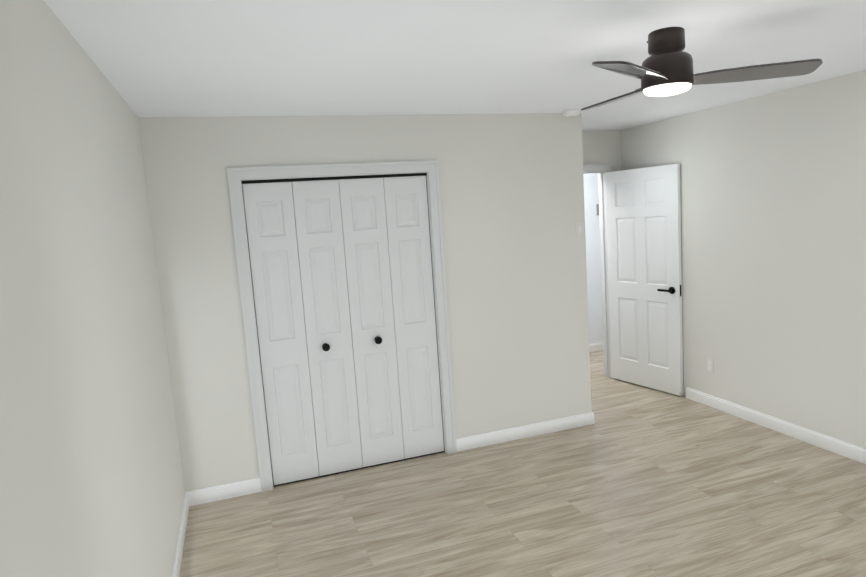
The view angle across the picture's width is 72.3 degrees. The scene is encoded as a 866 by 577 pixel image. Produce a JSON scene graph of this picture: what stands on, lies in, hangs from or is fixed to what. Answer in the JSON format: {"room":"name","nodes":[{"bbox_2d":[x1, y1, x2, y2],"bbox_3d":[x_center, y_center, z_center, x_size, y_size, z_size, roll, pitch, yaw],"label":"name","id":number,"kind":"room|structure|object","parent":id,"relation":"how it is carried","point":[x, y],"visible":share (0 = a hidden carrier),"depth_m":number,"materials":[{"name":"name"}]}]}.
{"room":"empty bedroom","nodes":[
{"label":"empty bedroom","id":0,"kind":"room"},
{"bbox_2d":[0,0,184,576],"bbox_3d":[-0.947,0.424,1.421,0.120,2.420,4.674,-6,8,-18],"label":"wall","id":1,"kind":"structure","parent":0,"point":[91,479],"depth_m":1.69,"materials":[{"name":"paint"}]},
{"bbox_2d":[172,491,191,576],"bbox_3d":[-0.827,1.562,1.643,0.014,0.095,4.554,-6,8,-18],"label":"baseboard","id":2,"kind":"structure","parent":1,"relation":"attached to","point":[187,502],"depth_m":3.30,"materials":[{"name":"paint"}]},
{"bbox_2d":[138,113,590,491],"bbox_3d":[-0.445,-0.003,4.550,3.135,2.420,0.966,-6,8,-18],"label":"wall","id":3,"kind":"structure","parent":0,"point":[512,198],"depth_m":4.17,"materials":[{"name":"paint"}]},
{"bbox_2d":[192,477,261,505],"bbox_3d":[-1.342,1.318,3.853,0.431,0.095,0.014,-6,8,-18],"label":"baseboard","id":4,"kind":"structure","parent":3,"relation":"attached to","point":[252,486],"depth_m":3.85,"materials":[{"name":"paint"}]},
{"bbox_2d":[242,180,362,484],"bbox_3d":[-0.842,0.301,3.938,0.608,1.998,0.089,-6,8,-18],"label":"bifold closet door","id":5,"kind":"structure","parent":3,"relation":"in","point":[297,254],"depth_m":3.94,"materials":[{"name":"paint"}]},
{"bbox_2d":[227,160,456,491],"bbox_3d":[-0.569,0.224,4.063,1.384,2.108,0.133,-6,8,-18],"label":"trim","id":6,"kind":"structure","parent":3,"relation":"attached to","point":[240,176],"depth_m":3.91,"materials":[{"name":"paint"}]},
{"bbox_2d":[338,176,443,466],"bbox_3d":[-0.267,0.238,4.131,0.608,1.998,0.089,-6,8,-18],"label":"bifold closet door","id":7,"kind":"structure","parent":3,"relation":"in","point":[386,237],"depth_m":4.14,"materials":[{"name":"paint"}]},
{"bbox_2d":[456,411,593,451],"bbox_3d":[0.725,1.093,4.547,1.184,0.095,0.014,-6,8,-18],"label":"baseboard","id":8,"kind":"structure","parent":3,"relation":"attached to","point":[505,435],"depth_m":4.53,"materials":[{"name":"paint"}]},
{"bbox_2d":[575,222,583,236],"bbox_3d":[1.123,-0.451,4.527,0.070,0.115,0.012,-6,8,-18],"label":"light switch","id":9,"kind":"object","parent":3,"relation":"attached to","point":[579,229],"visible":1,"depth_m":4.53,"materials":[{"name":"white plastic"}]},
{"bbox_2d":[44,0,865,130],"bbox_3d":[2.390,-1.336,3.522,8.265,0.100,6.950,-6,8,-18],"label":"ceiling","id":10,"kind":"structure","parent":0,"point":[190,58],"depth_m":2.53,"materials":[{"name":"paint"}]},
{"bbox_2d":[562,109,580,116],"bbox_3d":[1.005,-1.271,4.306,0.132,0.040,0.132,-6,8,-18],"label":"smoke detector","id":11,"kind":"object","parent":10,"relation":"attached to","point":[571,112],"visible":1,"depth_m":4.26,"materials":[{"name":"white plastic"}]},
{"bbox_2d":[581,27,822,110],"bbox_3d":[0.924,-0.939,2.555,1.019,0.250,0.897,-6,8,-18],"label":"ceiling fan","id":12,"kind":"object","parent":10,"relation":"hanging from","point":[665,69],"visible":1,"depth_m":2.37,"materials":[{"name":"brown metal"}]},
{"bbox_2d":[180,350,865,576],"bbox_3d":[1.236,1.302,3.393,5.465,0.100,6.950,-6,8,-18],"label":"floor","id":13,"kind":"structure","parent":0,"point":[634,480],"depth_m":3.45,"materials":[{"name":"brown wood"}]},
{"bbox_2d":[583,173,602,343],"bbox_3d":[0.992,-0.368,6.683,3.340,2.420,0.120,-6,8,-18],"label":"wall","id":14,"kind":"structure","parent":0,"point":[592,235],"depth_m":6.92,"materials":[{"name":"paint"}]},
{"bbox_2d":[589,342,602,351],"bbox_3d":[1.091,0.790,6.765,3.100,0.095,0.014,-6,8,-18],"label":"baseboard","id":15,"kind":"structure","parent":14,"relation":"attached to","point":[593,347],"depth_m":7.04,"materials":[{"name":"paint"}]},
{"bbox_2d":[582,130,621,170],"bbox_3d":[1.328,-0.268,5.715,3.100,2.420,0.120,-6,8,-18],"label":"wall","id":16,"kind":"structure","parent":0,"point":[601,147],"depth_m":5.64,"materials":[{"name":"paint"}]},
{"bbox_2d":[583,163,613,377],"bbox_3d":[1.322,-0.111,5.716,0.953,2.108,0.142,-6,8,-18],"label":"door frame","id":17,"kind":"structure","parent":16,"relation":"attached to","point":[601,170],"depth_m":5.83,"materials":[{"name":"paint"}]},
{"bbox_2d":[605,164,682,395],"bbox_3d":[1.927,-0.082,5.449,0.194,2.014,0.791,-6,8,-18],"label":"entry door","id":18,"kind":"structure","parent":17,"relation":"attached to","point":[643,212],"depth_m":5.39,"materials":[{"name":"paint"}]},
{"bbox_2d":[621,70,865,448],"bbox_3d":[2.920,-0.062,3.225,0.250,2.420,5.640,-6,8,-18],"label":"wall","id":19,"kind":"structure","parent":0,"point":[773,221],"depth_m":4.20,"materials":[{"name":"paint"}]},
{"bbox_2d":[707,358,713,372],"bbox_3d":[2.293,0.635,4.909,0.009,0.115,0.072,-6,8,-18],"label":"electrical outlet","id":20,"kind":"object","parent":19,"relation":"attached to","point":[710,364],"visible":1,"depth_m":4.90,"materials":[{"name":"white plastic"}]},
{"bbox_2d":[686,387,865,463],"bbox_3d":[2.684,1.047,3.869,0.014,0.095,2.830,-6,8,-18],"label":"baseboard","id":21,"kind":"structure","parent":19,"relation":"attached to","point":[848,450],"depth_m":4.29,"materials":[{"name":"paint"}]}
]}

